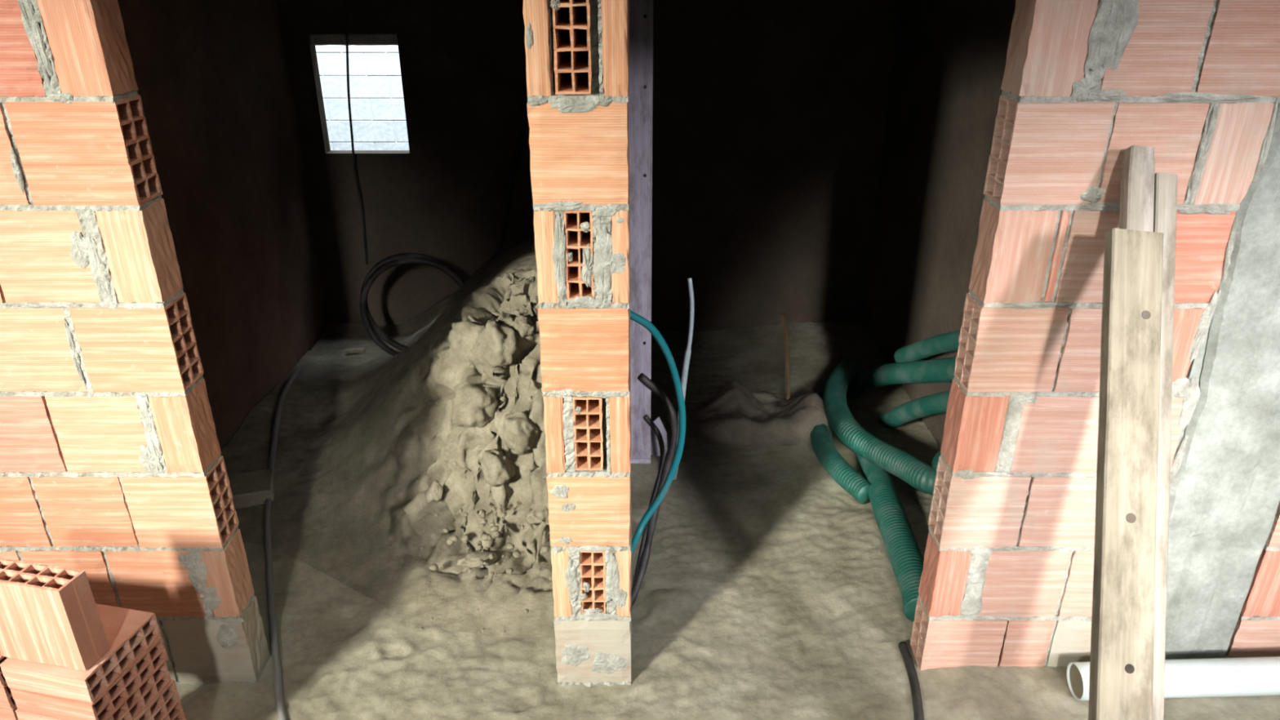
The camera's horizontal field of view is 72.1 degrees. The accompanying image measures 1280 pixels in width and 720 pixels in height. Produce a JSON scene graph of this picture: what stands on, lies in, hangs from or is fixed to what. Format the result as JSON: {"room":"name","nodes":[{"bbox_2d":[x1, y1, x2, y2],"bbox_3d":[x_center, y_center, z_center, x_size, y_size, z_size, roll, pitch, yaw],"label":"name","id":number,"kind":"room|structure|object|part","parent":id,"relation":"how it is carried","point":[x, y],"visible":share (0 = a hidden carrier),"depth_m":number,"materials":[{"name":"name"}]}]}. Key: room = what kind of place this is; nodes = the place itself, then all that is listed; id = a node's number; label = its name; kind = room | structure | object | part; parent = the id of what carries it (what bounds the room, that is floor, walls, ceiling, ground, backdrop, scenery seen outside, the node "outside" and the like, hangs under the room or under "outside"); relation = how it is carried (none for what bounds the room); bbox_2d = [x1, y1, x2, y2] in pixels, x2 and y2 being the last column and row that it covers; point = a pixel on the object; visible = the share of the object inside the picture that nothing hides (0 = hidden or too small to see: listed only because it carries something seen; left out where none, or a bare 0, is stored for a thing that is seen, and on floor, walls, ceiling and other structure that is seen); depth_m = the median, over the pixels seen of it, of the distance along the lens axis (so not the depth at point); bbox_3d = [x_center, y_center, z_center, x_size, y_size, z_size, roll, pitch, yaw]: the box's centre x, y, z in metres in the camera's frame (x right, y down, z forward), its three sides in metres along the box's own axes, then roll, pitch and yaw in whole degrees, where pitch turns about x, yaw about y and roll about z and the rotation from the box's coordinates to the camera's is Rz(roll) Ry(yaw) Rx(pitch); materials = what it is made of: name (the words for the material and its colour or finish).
{"room":"construction site","nodes":[
{"label":"construction site","id":0,"kind":"room"},
{"bbox_2d":[0,0,270,684],"bbox_3d":[-1.780,-0.037,2.467,1.040,2.411,0.128,0,25,0],"label":"wall","id":1,"kind":"structure","parent":0,"point":[113,468],"depth_m":2.44,"materials":[{"name":"brick"}]},
{"bbox_2d":[117,0,329,449],"bbox_3d":[-2.040,-0.780,3.779,0.120,2.850,2.880,0,25,0],"label":"wall","id":2,"kind":"structure","parent":0,"point":[212,77],"depth_m":4.27,"materials":[{"name":"black paint"}]},
{"bbox_2d":[522,0,631,687],"bbox_3d":[-0.151,0.051,2.578,0.248,2.158,0.260,0,25,0],"label":"wall","id":3,"kind":"structure","parent":0,"point":[579,144],"depth_m":2.37,"materials":[{"name":"brick"}]},
{"bbox_2d":[566,5,588,76],"bbox_3d":[-0.145,-0.809,3.842,0.090,2.850,2.740,0,25,0],"label":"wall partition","id":4,"kind":"structure","parent":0,"point":[583,9],"depth_m":2.31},
{"bbox_2d":[631,373,678,608],"bbox_3d":[0.041,0.477,3.153,0.149,0.804,0.343,4,25,8],"label":"hose","id":5,"kind":"object","parent":4,"relation":"hanging from","point":[644,380],"visible":0.85,"depth_m":3.19,"materials":[{"name":"plastic"}]},
{"bbox_2d":[630,310,685,557],"bbox_3d":[0.029,0.279,3.006,0.307,1.082,0.106,-9,26,-19],"label":"hose","id":6,"kind":"object","parent":4,"relation":"attached to","point":[637,318],"visible":0.88,"depth_m":3.06,"materials":[{"name":"plastic"}]},
{"bbox_2d":[278,0,899,333],"bbox_3d":[-0.280,-1.399,5.128,3.800,2.850,0.090,0,25,0],"label":"wall","id":7,"kind":"structure","parent":0,"point":[769,116],"depth_m":5.17,"materials":[{"name":"black paint"}]},
{"bbox_2d":[309,34,397,45],"bbox_3d":[-1.599,-1.806,4.953,0.501,0.063,0.070,0,25,0],"label":"lintel","id":8,"kind":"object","parent":7,"relation":"in","point":[315,39],"depth_m":4.92,"materials":[{"name":"grey concrete"}]},
{"bbox_2d":[345,15,367,264],"bbox_3d":[-1.646,-1.226,5.089,0.109,1.428,0.042,11,27,22],"label":"hanging cable","id":9,"kind":"object","parent":7,"relation":"hanging from","point":[346,16],"visible":1,"depth_m":5.05,"materials":[{"name":"black rubber"}]},
{"bbox_2d":[492,68,527,258],"bbox_3d":[-0.818,-1.052,5.122,0.446,1.449,0.063,-3,25,-6],"label":"hanging cable","id":10,"kind":"object","parent":7,"relation":"hanging from","point":[525,106],"visible":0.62,"depth_m":5.10,"materials":[{"name":"black rubber"}]},
{"bbox_2d":[175,321,1279,719],"bbox_3d":[0.000,1.095,2.729,6.400,0.157,6.450,0,25,0],"label":"floor","id":11,"kind":"structure","parent":0,"point":[768,591],"depth_m":3.15,"materials":[{"name":"beige soil"}]},
{"bbox_2d":[227,468,275,508],"bbox_3d":[-1.737,0.589,3.883,0.240,0.110,0.200,-7,26,-16],"label":"concrete block","id":12,"kind":"object","parent":11,"relation":"on","point":[248,489],"visible":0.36,"depth_m":3.83,"materials":[{"name":"grey concrete"}]},
{"bbox_2d":[264,367,300,719],"bbox_3d":[-1.562,0.599,3.824,0.128,0.140,2.608,-8,26,-17],"label":"hose","id":13,"kind":"object","parent":11,"relation":"on","point":[277,667],"visible":0.97,"depth_m":3.38,"materials":[{"name":"black rubber"}]},
{"bbox_2d":[220,233,555,639],"bbox_3d":[-1.083,0.433,4.326,1.773,1.988,2.855,0,25,0],"label":"earth mound","id":14,"kind":"object","parent":11,"relation":"on","point":[363,439],"depth_m":3.57,"materials":[{"name":"beige soil"}]},
{"bbox_2d":[345,347,365,353],"bbox_3d":[-1.678,-0.057,5.193,0.110,0.016,0.040,-4,25,-8],"label":"scrap","id":15,"kind":"object","parent":14,"relation":"on","point":[353,349],"visible":1,"depth_m":5.18,"materials":[{"name":"grey"}]},
{"bbox_3d":[-1.194,-0.275,4.758,0.639,0.624,0.156,0,25,0],"label":"hose coil","id":16,"kind":"part","parent":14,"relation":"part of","materials":[{"name":"black rubber"}]},
{"bbox_2d":[419,546,424,551],"bbox_3d":[-0.851,0.737,3.428,0.020,0.018,0.022,14,28,28],"label":"clod","id":17,"kind":"object","parent":14,"relation":"on","point":[421,548],"visible":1,"depth_m":3.42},
{"bbox_2d":[429,564,438,570],"bbox_3d":[-0.778,0.787,3.328,0.031,0.025,0.030,-14,28,-28],"label":"clod","id":18,"kind":"object","parent":14,"relation":"on","point":[433,566],"visible":1,"depth_m":3.32,"materials":[{"name":"beige soil"}]},
{"bbox_2d":[426,480,443,502],"bbox_3d":[-0.814,0.526,3.498,0.061,0.095,0.069,13,28,27],"label":"clod","id":19,"kind":"object","parent":14,"relation":"on","point":[434,494],"visible":1,"depth_m":3.48,"materials":[{"name":"beige soil"}]},
{"bbox_2d":[442,527,448,533],"bbox_3d":[-0.752,0.659,3.409,0.023,0.018,0.020,2,25,5],"label":"clod","id":20,"kind":"object","parent":14,"relation":"on","point":[446,529],"visible":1,"depth_m":3.40,"materials":[{"name":"beige soil"}]},
{"bbox_2d":[446,538,453,545],"bbox_3d":[-0.729,0.698,3.387,0.029,0.026,0.028,17,29,32],"label":"clod","id":21,"kind":"object","parent":14,"relation":"on","point":[450,542],"visible":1,"depth_m":3.38,"materials":[{"name":"beige soil"}]},
{"bbox_2d":[451,534,458,541],"bbox_3d":[-0.713,0.687,3.388,0.028,0.024,0.025,6,25,12],"label":"clod","id":22,"kind":"object","parent":14,"relation":"on","point":[454,538],"visible":1,"depth_m":3.38,"materials":[{"name":"beige soil"}]},
{"bbox_2d":[461,534,468,541],"bbox_3d":[-0.669,0.681,3.369,0.030,0.027,0.030,-12,27,-24],"label":"clod","id":23,"kind":"object","parent":14,"relation":"on","point":[464,537],"visible":1,"depth_m":3.36,"materials":[{"name":"beige soil"}]},
{"bbox_2d":[451,384,497,427],"bbox_3d":[-0.647,0.188,3.447,0.181,0.184,0.166,0,25,-1],"label":"clod","id":24,"kind":"object","parent":14,"relation":"on","point":[473,406],"visible":0.96,"depth_m":3.40,"materials":[{"name":"beige soil"}]},
{"bbox_2d":[456,549,499,568],"bbox_3d":[-0.614,0.759,3.349,0.113,0.067,0.144,18,30,34],"label":"clod","id":25,"kind":"object","parent":14,"relation":"on","point":[473,558],"visible":0.89,"depth_m":3.32,"materials":[{"name":"beige soil"}]},
{"bbox_2d":[476,543,483,550],"bbox_3d":[-0.604,0.705,3.319,0.023,0.021,0.024,-1,25,-1],"label":"clod","id":26,"kind":"object","parent":14,"relation":"on","point":[479,547],"visible":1,"depth_m":3.31,"materials":[{"name":"beige soil"}]},
{"bbox_2d":[479,509,485,515],"bbox_3d":[-0.602,0.583,3.368,0.027,0.026,0.030,-3,25,-6],"label":"clod","id":27,"kind":"object","parent":14,"relation":"on","point":[482,511],"visible":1,"depth_m":3.36,"materials":[{"name":"beige soil"}]},
{"bbox_2d":[480,533,489,540],"bbox_3d":[-0.589,0.671,3.337,0.037,0.025,0.027,-3,25,-7],"label":"clod","id":28,"kind":"object","parent":14,"relation":"on","point":[484,536],"visible":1,"depth_m":3.33,"materials":[{"name":"beige soil"}]},
{"bbox_2d":[488,552,494,559],"bbox_3d":[-0.555,0.734,3.288,0.022,0.022,0.023,-7,26,-15],"label":"clod","id":29,"kind":"object","parent":14,"relation":"on","point":[491,556],"visible":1,"depth_m":3.28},
{"bbox_2d":[489,521,495,526],"bbox_3d":[-0.562,0.625,3.349,0.021,0.016,0.018,-11,27,-22],"label":"clod","id":30,"kind":"object","parent":14,"relation":"on","point":[491,524],"visible":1,"depth_m":3.34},
{"bbox_2d":[490,525,498,532],"bbox_3d":[-0.550,0.639,3.338,0.029,0.025,0.031,14,28,28],"label":"clod","id":31,"kind":"object","parent":14,"relation":"on","point":[494,528],"visible":1,"depth_m":3.33,"materials":[{"name":"beige soil"}]},
{"bbox_2d":[493,530,500,537],"bbox_3d":[-0.544,0.658,3.338,0.028,0.026,0.025,0,25,0],"label":"clod","id":32,"kind":"object","parent":14,"relation":"on","point":[496,534],"visible":1,"depth_m":3.33,"materials":[{"name":"beige soil"}]},
{"bbox_2d":[477,318,516,368],"bbox_3d":[-0.552,-0.060,3.432,0.199,0.207,0.129,21,32,38],"label":"clod","id":33,"kind":"object","parent":14,"relation":"on","point":[498,344],"visible":0.98,"depth_m":3.37,"materials":[{"name":"beige soil"}]},
{"bbox_2d":[480,448,515,486],"bbox_3d":[-0.551,0.420,3.420,0.130,0.161,0.124,-3,25,-6],"label":"clod","id":34,"kind":"object","parent":14,"relation":"on","point":[497,469],"visible":1,"depth_m":3.38,"materials":[{"name":"beige soil"}]},
{"bbox_2d":[505,567,513,574],"bbox_3d":[-0.485,0.783,3.269,0.028,0.026,0.027,6,25,12],"label":"clod","id":35,"kind":"object","parent":14,"relation":"on","point":[508,571],"visible":1,"depth_m":3.26,"materials":[{"name":"beige soil"}]},
{"bbox_2d":[506,543,514,549],"bbox_3d":[-0.490,0.706,3.328,0.032,0.023,0.025,12,27,25],"label":"clod","id":36,"kind":"object","parent":14,"relation":"on","point":[509,546],"visible":1,"depth_m":3.32,"materials":[{"name":"beige soil"}]},
{"bbox_2d":[512,550,520,557],"bbox_3d":[-0.465,0.732,3.318,0.030,0.023,0.030,2,25,5],"label":"clod","id":37,"kind":"object","parent":14,"relation":"on","point":[517,553],"visible":1,"depth_m":3.31,"materials":[{"name":"beige soil"}]},
{"bbox_2d":[502,410,538,455],"bbox_3d":[-0.461,0.283,3.414,0.126,0.198,0.150,14,28,29],"label":"clod","id":38,"kind":"object","parent":14,"relation":"on","point":[520,434],"visible":0.98,"depth_m":3.36,"materials":[{"name":"beige soil"}]},
{"bbox_2d":[509,315,534,337],"bbox_3d":[-0.462,-0.133,3.440,0.091,0.084,0.086,-14,28,-28],"label":"clod","id":39,"kind":"object","parent":14,"relation":"on","point":[522,326],"visible":0.93,"depth_m":3.42,"materials":[{"name":"beige soil"}]},
{"bbox_2d":[541,545,549,552],"bbox_3d":[-0.354,0.711,3.319,0.033,0.030,0.034,-19,30,-35],"label":"clod","id":40,"kind":"object","parent":14,"relation":"on","point":[545,548],"visible":1,"depth_m":3.31,"materials":[{"name":"beige soil"}]},
{"bbox_2d":[628,0,653,463],"bbox_3d":[-0.055,-0.675,3.663,0.214,2.552,0.038,0,25,0],"label":"plank","id":41,"kind":"object","parent":11,"relation":"on","point":[641,11],"visible":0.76,"depth_m":3.67,"materials":[{"name":"purple wood"}]},
{"bbox_2d":[632,414,665,586],"bbox_3d":[0.034,0.544,3.271,0.092,0.609,0.319,3,25,8],"label":"hose","id":42,"kind":"object","parent":11,"relation":"on","point":[646,417],"visible":0.68,"depth_m":3.29,"materials":[{"name":"plastic"}]},
{"bbox_2d":[650,415,667,456],"bbox_3d":[0.077,0.366,4.226,0.110,0.200,0.057,-2,25,-5],"label":"hose","id":43,"kind":"object","parent":11,"relation":"on","point":[655,447],"visible":0.53,"depth_m":4.22,"materials":[{"name":"grey plastic"}]},
{"bbox_2d":[673,277,693,479],"bbox_3d":[0.180,0.114,3.804,0.036,1.030,0.155,-10,27,-21],"label":"tube","id":44,"kind":"object","parent":11,"relation":"on","point":[688,351],"visible":0.67,"depth_m":3.67,"materials":[{"name":"white plastic"}]},
{"bbox_2d":[691,379,831,452],"bbox_3d":[0.623,0.248,4.459,0.684,0.236,0.646,4,25,10],"label":"sack","id":45,"kind":"object","parent":11,"relation":"on","point":[739,415],"visible":0.91,"depth_m":4.35,"materials":[{"name":"beige fabric"}]},
{"bbox_2d":[780,312,790,399],"bbox_3d":[0.757,0.082,4.556,0.038,0.663,0.129,-14,28,-27],"label":"stick","id":46,"kind":"object","parent":45,"relation":"in","point":[787,360],"visible":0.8,"depth_m":4.51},
{"bbox_2d":[809,376,871,503],"bbox_3d":[0.926,0.350,4.213,0.222,0.120,1.058,1,25,3],"label":"conduit","id":47,"kind":"object","parent":11,"relation":"on","point":[826,452],"visible":0.61,"depth_m":3.92,"materials":[{"name":"green plastic"}]},
{"bbox_2d":[856,430,924,622],"bbox_3d":[1.024,0.629,3.604,0.131,0.137,1.202,2,25,4],"label":"conduit","id":48,"kind":"object","parent":11,"relation":"on","point":[904,554],"visible":0.7,"depth_m":3.40,"materials":[{"name":"green plastic"}]},
{"bbox_2d":[846,357,955,399],"bbox_3d":[1.269,0.120,4.095,0.161,0.814,1.146,-6,25,-12],"label":"conduit","id":49,"kind":"object","parent":11,"relation":"on","point":[934,371],"visible":0.68,"depth_m":4.15,"materials":[{"name":"green plastic"}]},
{"bbox_2d":[822,356,941,495],"bbox_3d":[1.108,0.304,4.058,0.407,0.225,1.570,-4,25,-9],"label":"conduit","id":50,"kind":"object","parent":49,"relation":"on","point":[918,474],"visible":0.72,"depth_m":3.90,"materials":[{"name":"green plastic"}]},
{"bbox_2d":[893,330,959,362],"bbox_3d":[1.312,-0.054,3.871,0.102,0.485,0.764,-3,25,-6],"label":"conduit","id":51,"kind":"object","parent":49,"relation":"on","point":[947,342],"visible":0.73,"depth_m":3.92,"materials":[{"name":"green plastic"}]},
{"bbox_2d":[897,641,924,719],"bbox_3d":[0.878,1.047,2.834,0.041,0.044,0.354,3,25,6],"label":"cable","id":52,"kind":"object","parent":11,"relation":"on","point":[917,706],"visible":1,"depth_m":2.83,"materials":[{"name":"black rubber"}]},
{"bbox_2d":[878,391,950,428],"bbox_3d":[1.302,0.234,3.988,0.107,0.587,0.811,-4,25,-10],"label":"conduit","id":53,"kind":"object","parent":11,"relation":"on","point":[936,403],"visible":0.66,"depth_m":4.03,"materials":[{"name":"green plastic"}]},
{"bbox_2d":[1088,228,1163,719],"bbox_3d":[1.070,0.605,1.951,0.125,1.575,1.040,5,25,10],"label":"plank","id":54,"kind":"object","parent":11,"relation":"on","point":[1121,683],"visible":1,"depth_m":1.98,"materials":[{"name":"brown wood"}]},
{"bbox_2d":[1119,145,1155,231],"bbox_3d":[1.105,0.487,2.011,0.068,1.735,1.141,5,25,11],"label":"plank","id":55,"kind":"object","parent":11,"relation":"on","point":[1138,167],"visible":0.13,"depth_m":2.11,"materials":[{"name":"brown wood"}]},
{"bbox_2d":[1151,172,1177,719],"bbox_3d":[1.167,0.520,2.003,0.055,1.673,1.094,5,25,10],"label":"plank","id":56,"kind":"object","parent":11,"relation":"on","point":[1165,184],"visible":0.59,"depth_m":2.04,"materials":[{"name":"beige wood"}]},
{"bbox_2d":[1066,656,1279,700],"bbox_3d":[2.228,0.971,2.725,1.749,0.180,0.117,0,25,0],"label":"drain pipe","id":57,"kind":"object","parent":11,"relation":"on","point":[1246,676],"visible":0.59,"depth_m":2.69,"materials":[{"name":"white plastic"}]},
{"bbox_3d":[-1.474,1.199,2.535,0.252,0.080,0.251,5,25,11],"label":"brick","id":58,"kind":"object","parent":11,"relation":"on","visible":0},
{"bbox_3d":[-1.474,1.128,2.500,0.252,0.080,0.252,4,25,9],"label":"brick","id":59,"kind":"object","parent":58,"relation":"on","visible":0},
{"bbox_2d":[163,701,185,719],"bbox_3d":[-1.476,1.055,2.469,0.252,0.080,0.252,5,25,10],"label":"brick","id":60,"kind":"object","parent":59,"relation":"on","point":[177,713],"visible":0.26,"depth_m":2.55,"materials":[{"name":"brick"}]},
{"bbox_2d":[133,679,180,719],"bbox_3d":[-1.473,0.984,2.432,0.252,0.080,0.252,5,25,12],"label":"brick","id":61,"kind":"object","parent":60,"relation":"on","point":[165,702],"visible":0.27,"depth_m":2.47,"materials":[{"name":"brick"}]},
{"bbox_2d":[0,706,17,719],"bbox_3d":[-1.736,0.888,2.450,0.252,0.080,0.252,5,25,11],"label":"brick","id":62,"kind":"object","parent":61,"relation":"on","point":[5,713],"visible":0.04,"depth_m":2.31,"materials":[{"name":"brick"}]},
{"bbox_2d":[0,683,16,709],"bbox_3d":[-1.736,0.816,2.417,0.252,0.080,0.252,5,25,11],"label":"brick","id":63,"kind":"object","parent":62,"relation":"on","point":[6,700],"visible":0.09,"depth_m":2.29,"materials":[{"name":"brick"}]},
{"bbox_2d":[0,651,8,686],"bbox_3d":[-1.736,0.744,2.384,0.252,0.080,0.252,5,25,11],"label":"brick","id":64,"kind":"object","parent":63,"relation":"on","point":[2,681],"visible":0.07,"depth_m":2.27,"materials":[{"name":"brick"}]},
{"bbox_2d":[15,661,171,719],"bbox_3d":[-1.480,0.913,2.396,0.252,0.080,0.252,6,25,13],"label":"brick","id":65,"kind":"object","parent":61,"relation":"on","point":[160,679],"visible":0.33,"depth_m":2.40,"materials":[{"name":"brick"}]},
{"bbox_2d":[9,636,168,719],"bbox_3d":[-1.471,0.840,2.364,0.252,0.080,0.252,6,25,12],"label":"brick","id":66,"kind":"object","parent":65,"relation":"on","point":[131,680],"visible":0.5,"depth_m":2.28,"materials":[{"name":"brick"}]},
{"bbox_2d":[0,603,160,702],"bbox_3d":[-1.474,0.767,2.333,0.252,0.080,0.252,5,25,11],"label":"brick","id":67,"kind":"object","parent":66,"relation":"on","point":[129,633],"visible":0.6,"depth_m":2.25,"materials":[{"name":"brick"}]},
{"bbox_2d":[0,557,110,671],"bbox_3d":[-1.502,0.639,2.212,0.251,0.252,0.082,5,25,11],"label":"brick","id":68,"kind":"object","parent":67,"relation":"on","point":[49,614],"visible":1,"depth_m":2.18,"materials":[{"name":"brick"}]},
{"bbox_2d":[862,0,1016,448],"bbox_3d":[1.480,-0.780,3.779,0.120,2.850,2.880,0,25,0],"label":"wall","id":69,"kind":"structure","parent":0,"point":[949,60],"depth_m":4.28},
{"bbox_2d":[910,0,1279,671],"bbox_3d":[1.757,-0.035,2.461,1.688,2.410,0.145,0,25,0],"label":"wall","id":70,"kind":"structure","parent":0,"point":[1006,580],"depth_m":2.40,"materials":[{"name":"brick"}]},
{"bbox_3d":[-2.000,-0.819,7.308,6.000,0.180,3.130,0,25,0],"label":"floor","id":71,"kind":"structure","parent":0,"visible":0},
{"bbox_2d":[315,44,408,150],"bbox_3d":[-2.600,-2.311,8.259,4.000,2.100,0.159,0,25,0],"label":"wall","id":72,"kind":"structure","parent":71,"relation":"on","point":[379,122],"depth_m":8.12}
]}

